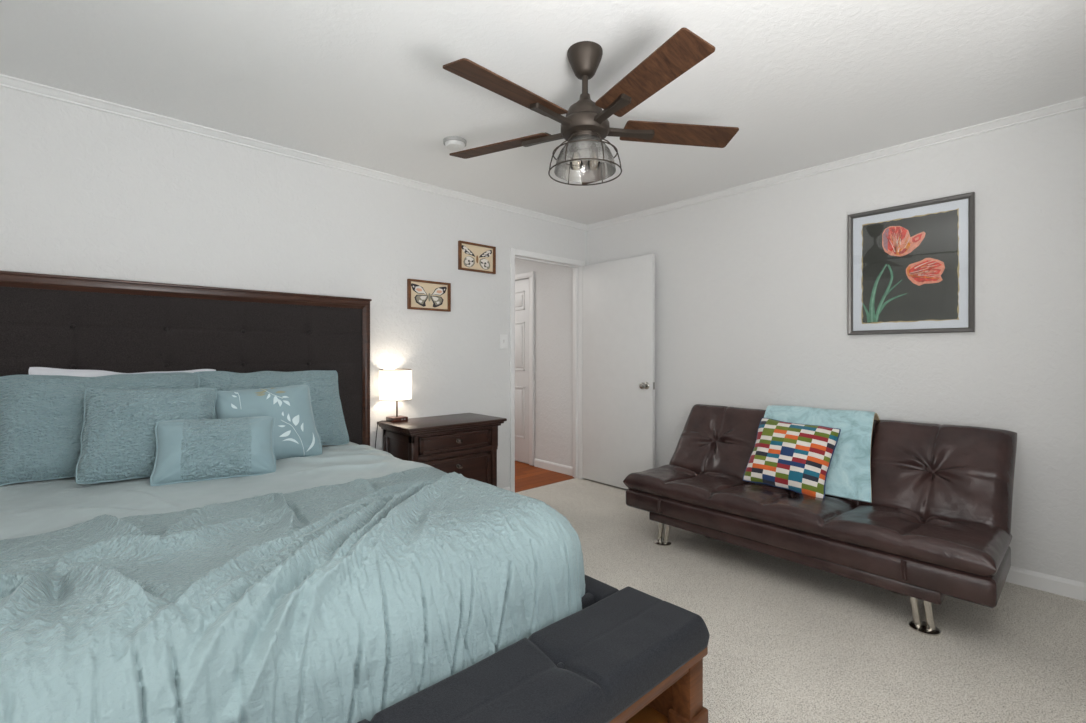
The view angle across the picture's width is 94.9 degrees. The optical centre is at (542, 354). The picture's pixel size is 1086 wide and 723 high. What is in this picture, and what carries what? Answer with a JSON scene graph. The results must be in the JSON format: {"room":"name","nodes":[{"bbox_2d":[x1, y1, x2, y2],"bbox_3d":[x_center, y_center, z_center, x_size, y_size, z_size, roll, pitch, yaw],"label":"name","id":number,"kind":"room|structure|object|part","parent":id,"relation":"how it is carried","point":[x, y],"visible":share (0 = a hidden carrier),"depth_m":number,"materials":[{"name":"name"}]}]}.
{"room":"bedroom","nodes":[
{"label":"bedroom","id":0,"kind":"room"},
{"bbox_2d":[0,87,586,487],"bbox_3d":[-1.707,-0.020,2.970,5.908,2.440,0.110,0,0,-42],"label":"wall","id":1,"kind":"structure","parent":0,"point":[85,192],"depth_m":2.97,"materials":[{"name":"white paint"}]},
{"bbox_2d":[0,74,586,230],"bbox_3d":[-1.655,-1.220,2.912,5.688,0.040,0.046,0,0,-42],"label":"trim","id":2,"kind":"structure","parent":1,"relation":"attached to","point":[6,81],"depth_m":2.84,"materials":[{"name":"white paint"}]},
{"bbox_2d":[407,279,450,311],"bbox_3d":[-0.836,-0.431,3.674,0.348,0.216,0.026,0,0,-42],"label":"framed picture","id":3,"kind":"object","parent":1,"relation":"attached to","point":[421,294],"visible":1,"depth_m":3.67,"materials":[{"name":"beige paper"}]},
{"bbox_2d":[411,281,446,308],"bbox_3d":[-0.839,-0.431,3.677,0.310,0.186,0.002,0,0,-42],"label":"print","id":4,"kind":"object","parent":3,"relation":"attached to","point":[424,294],"depth_m":3.67},
{"bbox_2d":[458,240,495,273],"bbox_3d":[-0.521,-0.766,3.962,0.348,0.222,0.026,0,0,-42],"label":"framed picture","id":5,"kind":"object","parent":1,"relation":"attached to","point":[474,257],"visible":1,"depth_m":3.96,"materials":[{"name":"beige paper"}]},
{"bbox_2d":[462,243,492,271],"bbox_3d":[-0.524,-0.766,3.965,0.310,0.192,0.002,0,0,-42],"label":"print","id":6,"kind":"object","parent":5,"relation":"attached to","point":[476,257],"depth_m":3.96},
{"bbox_2d":[500,334,507,348],"bbox_3d":[-0.323,-0.105,4.150,0.080,0.120,0.016,0,0,-42],"label":"light switch","id":7,"kind":"object","parent":1,"relation":"attached to","point":[503,337],"visible":1,"depth_m":4.15,"materials":[{"name":"white paint"}]},
{"bbox_2d":[510,248,584,491],"bbox_3d":[0.026,0.151,4.545,0.917,2.097,0.124,0,0,-42],"label":"trim","id":8,"kind":"structure","parent":1,"relation":"attached to","point":[577,265],"depth_m":4.78,"materials":[{"name":"white paint"}]},
{"bbox_2d":[0,0,1085,224],"bbox_3d":[-0.291,-1.280,1.421,5.688,0.080,4.089,0,0,-42],"label":"ceiling","id":9,"kind":"structure","parent":0,"point":[804,84],"depth_m":2.18,"materials":[{"name":"white paint"}]},
{"bbox_2d":[443,136,466,150],"bbox_3d":[-0.512,-1.218,2.897,0.134,0.045,0.134,0,0,-42],"label":"smoke detector","id":10,"kind":"object","parent":9,"relation":"attached to","point":[454,143],"visible":1,"depth_m":2.86,"materials":[{"name":"white plastic"}]},
{"bbox_2d":[443,27,738,185],"bbox_3d":[0.147,-0.991,2.013,1.220,0.499,1.265,0,0,-42],"label":"ceiling fan","id":11,"kind":"object","parent":9,"relation":"hanging from","point":[585,125],"visible":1,"depth_m":1.96,"materials":[{"name":"brown wood"}]},
{"bbox_3d":[-0.188,-0.929,2.229,0.485,0.034,0.132,0,0,27],"label":"blade","id":12,"kind":"part","parent":11,"relation":"part of","materials":[{"name":"brown wood"}]},
{"bbox_3d":[-0.116,-0.929,1.758,0.485,0.034,0.132,0,0,-45],"label":"blade","id":13,"kind":"part","parent":11,"relation":"part of","materials":[{"name":"brown wood"}]},
{"bbox_3d":[0.009,-0.924,2.127,0.217,0.039,0.060,0,0,27],"label":"blade arm","id":14,"kind":"part","parent":11,"relation":"part of","materials":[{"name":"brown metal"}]},
{"bbox_3d":[0.044,-0.924,1.911,0.218,0.039,0.063,0,0,-42],"label":"blade arm","id":15,"kind":"part","parent":11,"relation":"part of","materials":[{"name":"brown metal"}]},
{"bbox_2d":[569,146,582,169],"bbox_3d":[0.136,-0.816,2.044,0.056,0.124,0.055,0,0,-42],"label":"bulb","id":16,"kind":"object","parent":11,"relation":"attached to","point":[581,163],"depth_m":2.05,"materials":[{"name":"glass"}]},
{"bbox_3d":[0.172,-0.813,2.043,0.252,0.130,0.252,0,0,-42],"label":"lamp shade","id":17,"kind":"part","parent":11,"relation":"part of","materials":[{"name":"clear glass"}]},
{"bbox_3d":[0.201,-0.924,2.225,0.060,0.039,0.217,0,0,9],"label":"blade arm","id":18,"kind":"part","parent":11,"relation":"part of","materials":[{"name":"metal"}]},
{"bbox_3d":[0.237,-0.929,2.443,0.132,0.034,0.485,0,0,9],"label":"blade","id":19,"kind":"part","parent":11,"relation":"part of","materials":[{"name":"wood"}]},
{"bbox_2d":[587,149,600,169],"bbox_3d":[0.208,-0.816,2.043,0.056,0.124,0.055,0,0,-42],"label":"bulb","id":20,"kind":"object","parent":11,"relation":"attached to","point":[588,162],"depth_m":2.05,"materials":[{"name":"glass"}]},
{"bbox_3d":[0.256,-0.924,1.880,0.060,0.039,0.217,0,0,-27],"label":"blade arm","id":21,"kind":"part","parent":11,"relation":"part of","materials":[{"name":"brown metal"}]},
{"bbox_3d":[0.353,-0.924,2.073,0.217,0.039,0.060,0,0,-9],"label":"blade arm","id":22,"kind":"part","parent":11,"relation":"part of","materials":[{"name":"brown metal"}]},
{"bbox_3d":[0.354,-0.929,1.682,0.132,0.034,0.485,0,0,-27],"label":"blade","id":23,"kind":"part","parent":11,"relation":"part of","materials":[{"name":"brown wood"}]},
{"bbox_3d":[0.573,-0.929,2.105,0.485,0.034,0.132,0,0,-9],"label":"blade","id":24,"kind":"part","parent":11,"relation":"part of","materials":[{"name":"brown wood"}]},
{"bbox_2d":[515,108,1085,582],"bbox_3d":[1.095,-0.020,4.179,0.140,2.440,6.510,0,0,-42],"label":"wall","id":25,"kind":"structure","parent":0,"point":[751,287],"depth_m":3.05,"materials":[{"name":"white paint"}]},
{"bbox_2d":[515,279,528,462],"bbox_3d":[-0.394,0.185,5.689,0.020,2.010,0.760,0,0,-42],"label":"door","id":26,"kind":"structure","parent":25,"relation":"in","point":[522,286],"depth_m":5.50,"materials":[{"name":"white paint"}]},
{"bbox_3d":[-0.288,-0.595,5.566,0.010,0.210,0.255,0,0,-42],"label":"panel","id":27,"kind":"part","parent":26,"relation":"part of","materials":[{"name":"white paint"}]},
{"bbox_3d":[-0.288,-0.085,5.566,0.010,0.540,0.255,0,0,-42],"label":"panel","id":28,"kind":"part","parent":26,"relation":"part of","materials":[{"name":"white paint"}]},
{"bbox_3d":[-0.288,0.645,5.566,0.010,0.570,0.255,0,0,-42],"label":"panel","id":29,"kind":"part","parent":26,"relation":"part of","materials":[{"name":"white paint"}]},
{"bbox_2d":[515,271,534,465],"bbox_3d":[-0.400,0.155,5.685,0.034,2.090,0.892,0,0,-42],"label":"trim","id":30,"kind":"structure","parent":25,"relation":"attached to","point":[531,275],"depth_m":5.37,"materials":[{"name":"white paint"}]},
{"bbox_2d":[534,458,572,475],"bbox_3d":[0.113,1.163,5.139,0.014,0.085,0.596,0,0,-42],"label":"baseboard","id":31,"kind":"structure","parent":25,"relation":"attached to","point":[556,467],"depth_m":5.13,"materials":[{"name":"white paint"}]},
{"bbox_2d":[581,254,654,488],"bbox_3d":[0.630,0.172,4.458,0.106,2.024,0.826,0,0,-41],"label":"door","id":32,"kind":"structure","parent":25,"relation":"in","point":[618,360],"depth_m":4.44,"materials":[{"name":"white paint"}]},
{"bbox_2d":[587,96,1085,230],"bbox_3d":[1.623,-1.220,3.509,0.046,0.040,3.589,0,0,-42],"label":"trim","id":33,"kind":"structure","parent":25,"relation":"attached to","point":[1079,103],"depth_m":3.05,"materials":[{"name":"white paint"}]},
{"bbox_2d":[848,192,974,334],"bbox_3d":[2.148,-0.502,2.942,0.034,0.762,0.612,0,0,-42],"label":"framed picture","id":34,"kind":"object","parent":25,"relation":"attached to","point":[911,267],"visible":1,"depth_m":2.92,"materials":[{"name":"black paper"}]},
{"bbox_2d":[861,208,958,323],"bbox_3d":[2.152,-0.500,2.942,0.004,0.624,0.475,0,0,-42],"label":"print","id":35,"kind":"object","parent":34,"relation":"attached to","point":[910,261],"depth_m":2.93},
{"bbox_2d":[1005,566,1085,600],"bbox_3d":[1.634,1.157,3.519,0.014,0.085,3.589,0,0,-42],"label":"baseboard","id":36,"kind":"structure","parent":25,"relation":"attached to","point":[1065,587],"depth_m":2.51,"materials":[{"name":"white paint"}]},
{"bbox_2d":[515,461,1085,722],"bbox_3d":[-1.059,1.230,2.283,5.718,0.060,6.400,0,0,-42],"label":"floor","id":37,"kind":"structure","parent":0,"point":[789,642],"depth_m":2.13,"materials":[{"name":"beige carpet"}]},
{"bbox_2d":[0,271,618,609],"bbox_3d":[-1.243,0.419,1.802,2.159,1.562,2.214,0,0,-42],"label":"bed","id":38,"kind":"object","parent":37,"relation":"on","point":[47,320],"visible":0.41,"depth_m":2.58,"materials":[{"name":"brown wood"}]},
{"bbox_3d":[-1.940,0.266,2.564,2.087,1.168,0.030,0,0,-42],"label":"upholstered panel","id":39,"kind":"part","parent":38,"relation":"part of","materials":[{"name":"grey fabric"}]},
{"bbox_3d":[-1.932,0.292,2.556,2.087,1.215,0.020,0,0,-42],"label":"moulding","id":40,"kind":"part","parent":38,"relation":"part of","materials":[{"name":"brown wood"}]},
{"bbox_3d":[-1.955,0.419,2.581,2.159,1.562,0.104,0,0,-42],"label":"headboard","id":41,"kind":"part","parent":38,"relation":"part of","materials":[{"name":"brown wood"}]},
{"bbox_2d":[0,442,584,722],"bbox_3d":[-1.258,0.721,1.699,2.137,0.558,2.114,0,0,-42],"label":"comforter","id":42,"kind":"object","parent":38,"relation":"on","point":[344,583],"visible":0.82,"depth_m":1.19,"materials":[{"name":"teal fabric"}]},
{"bbox_2d":[0,372,199,485],"bbox_3d":[-1.864,0.290,2.145,0.690,0.414,0.288,0,0,-42],"label":"bed pillow","id":43,"kind":"object","parent":42,"relation":"on","point":[41,416],"visible":0.48,"depth_m":1.96,"materials":[{"name":"blue fabric"}]},
{"bbox_2d":[28,367,215,376],"bbox_3d":[-1.930,0.280,2.326,0.706,0.448,0.220,0,0,-42],"label":"bed pillow","id":44,"kind":"object","parent":42,"relation":"on","point":[32,370],"visible":0.18,"depth_m":2.24,"materials":[{"name":"white fabric"}]},
{"bbox_2d":[75,388,216,483],"bbox_3d":[-1.606,0.318,2.052,0.463,0.364,0.266,0,0,-42],"label":"throw pillow","id":45,"kind":"object","parent":42,"relation":"on","point":[118,440],"visible":0.68,"depth_m":1.95,"materials":[{"name":"blue fabric"}]},
{"bbox_2d":[150,416,275,485],"bbox_3d":[-1.317,0.380,2.015,0.417,0.239,0.200,0,0,-30],"label":"throw pillow","id":46,"kind":"object","parent":42,"relation":"on","point":[187,450],"visible":1,"depth_m":1.96,"materials":[{"name":"blue fabric"}]},
{"bbox_2d":[215,384,321,459],"bbox_3d":[-1.286,0.326,2.338,0.432,0.349,0.255,0,0,-42],"label":"throw pillow","id":47,"kind":"object","parent":42,"relation":"on","point":[295,433],"visible":0.65,"depth_m":2.32,"materials":[{"name":"blue fabric"}]},
{"bbox_2d":[194,370,348,444],"bbox_3d":[-1.405,0.291,2.608,0.711,0.412,0.273,0,0,-42],"label":"bed pillow","id":48,"kind":"object","parent":42,"relation":"on","point":[324,390],"visible":0.46,"depth_m":2.68,"materials":[{"name":"blue fabric"}]},
{"bbox_3d":[-0.537,0.950,1.027,2.083,0.300,0.040,0,0,-42],"label":"footboard","id":49,"kind":"part","parent":38,"relation":"part of","materials":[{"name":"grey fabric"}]},
{"bbox_3d":[-0.488,0.927,2.441,0.103,0.265,2.138,0,0,-42],"label":"rail","id":50,"kind":"part","parent":38,"relation":"part of","materials":[{"name":"grey fabric"}]},
{"bbox_2d":[377,413,506,486],"bbox_3d":[-0.695,0.819,3.475,0.760,0.722,0.468,0,0,-42],"label":"nightstand","id":51,"kind":"object","parent":37,"relation":"on","point":[466,444],"visible":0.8,"depth_m":3.34,"materials":[{"name":"brown wood"}]},
{"bbox_2d":[375,369,411,447],"bbox_3d":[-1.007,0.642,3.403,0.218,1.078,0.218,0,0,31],"label":"table lamp","id":52,"kind":"object","parent":51,"relation":"on","point":[394,385],"visible":0.98,"depth_m":3.32,"materials":[{"name":"white fabric"}]},
{"bbox_3d":[-1.007,0.208,3.403,0.216,0.207,0.216,0,0,-42],"label":"lamp shade","id":53,"kind":"part","parent":52,"relation":"part of","materials":[{"name":"white fabric"}]},
{"bbox_3d":[-0.583,0.583,3.336,0.553,0.110,0.036,0,0,-42],"label":"drawer","id":54,"kind":"part","parent":51,"relation":"part of","materials":[{"name":"brown wood"}]},
{"bbox_3d":[-0.583,0.889,3.336,0.553,0.402,0.036,0,0,-42],"label":"drawer","id":55,"kind":"part","parent":51,"relation":"part of","materials":[{"name":"brown wood"}]},
{"bbox_2d":[357,586,709,722],"bbox_3d":[-0.397,0.982,0.855,2.127,0.436,0.306,0,0,-42],"label":"bench","id":56,"kind":"object","parent":37,"relation":"on","point":[632,655],"visible":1,"depth_m":1.25,"materials":[{"name":"grey fabric"}]},
{"bbox_2d":[625,705,667,722],"bbox_3d":[-0.391,1.087,0.847,2.025,0.025,0.262,0,0,-42],"label":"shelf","id":57,"kind":"object","parent":56,"relation":"attached to","point":[650,713],"depth_m":1.48,"materials":[{"name":"brown wood"}]},
{"bbox_3d":[-0.400,0.877,0.856,2.125,0.046,0.298,0,0,-42],"label":"frame","id":58,"kind":"part","parent":56,"relation":"part of","materials":[{"name":"brown wood"}]},
{"bbox_3d":[0.339,0.990,1.538,0.042,0.220,0.188,0,0,-42],"label":"panel","id":59,"kind":"part","parent":56,"relation":"part of","materials":[{"name":"brown wood"}]},
{"bbox_3d":[0.422,0.990,1.453,0.070,0.220,0.060,0,0,-42],"label":"post","id":60,"kind":"part","parent":56,"relation":"part of","materials":[{"name":"brown wood"}]},
{"bbox_2d":[623,404,1016,635],"bbox_3d":[1.461,0.788,2.884,0.933,0.824,1.811,0,0,-42],"label":"sofa","id":61,"kind":"object","parent":37,"relation":"on","point":[936,524],"visible":0.93,"depth_m":2.51,"materials":[{"name":"brown leather"}]},
{"bbox_3d":[0.760,1.194,3.170,0.112,0.012,0.112,0,0,-42],"label":"foot plate","id":62,"kind":"part","parent":61,"relation":"part of","materials":[{"name":"silver metal"}]},
{"bbox_3d":[0.770,1.113,3.163,0.037,0.160,0.100,0,0,-42],"label":"leg","id":63,"kind":"part","parent":61,"relation":"part of","materials":[{"name":"silver metal"}]},
{"bbox_2d":[743,418,840,498],"bbox_3d":[1.454,0.597,2.933,0.253,0.391,0.481,0,0,-42],"label":"throw pillow","id":64,"kind":"object","parent":61,"relation":"on","point":[795,457],"visible":0.99,"depth_m":2.87,"materials":[{"name":"fabric"}]},
{"bbox_3d":[1.338,1.015,2.763,0.496,0.054,1.452,0,0,-42],"label":"rail","id":65,"kind":"part","parent":61,"relation":"part of","materials":[{"name":"brown leather"}]},
{"bbox_3d":[1.353,0.832,2.785,0.600,0.135,1.811,0,0,-42],"label":"seat","id":66,"kind":"part","parent":61,"relation":"part of","materials":[{"name":"brown leather"}]},
{"bbox_2d":[764,405,879,502],"bbox_3d":[1.666,0.582,3.043,0.506,0.489,0.708,0,0,-42],"label":"throw blanket","id":67,"kind":"object","parent":61,"relation":"on","point":[849,472],"visible":0.52,"depth_m":2.85,"materials":[{"name":"blue fabric"}]},
{"bbox_3d":[1.646,0.623,3.053,0.431,0.494,1.807,0,0,-42],"label":"backrest","id":68,"kind":"part","parent":61,"relation":"part of","materials":[{"name":"brown leather"}]},
{"bbox_3d":[1.662,1.113,2.188,0.037,0.160,0.100,0,0,-42],"label":"leg","id":69,"kind":"part","parent":61,"relation":"part of","materials":[{"name":"silver metal"}]},
{"bbox_3d":[1.667,1.194,2.178,0.112,0.012,0.112,0,0,-42],"label":"foot plate","id":70,"kind":"part","parent":61,"relation":"part of","materials":[{"name":"silver metal"}]}
]}

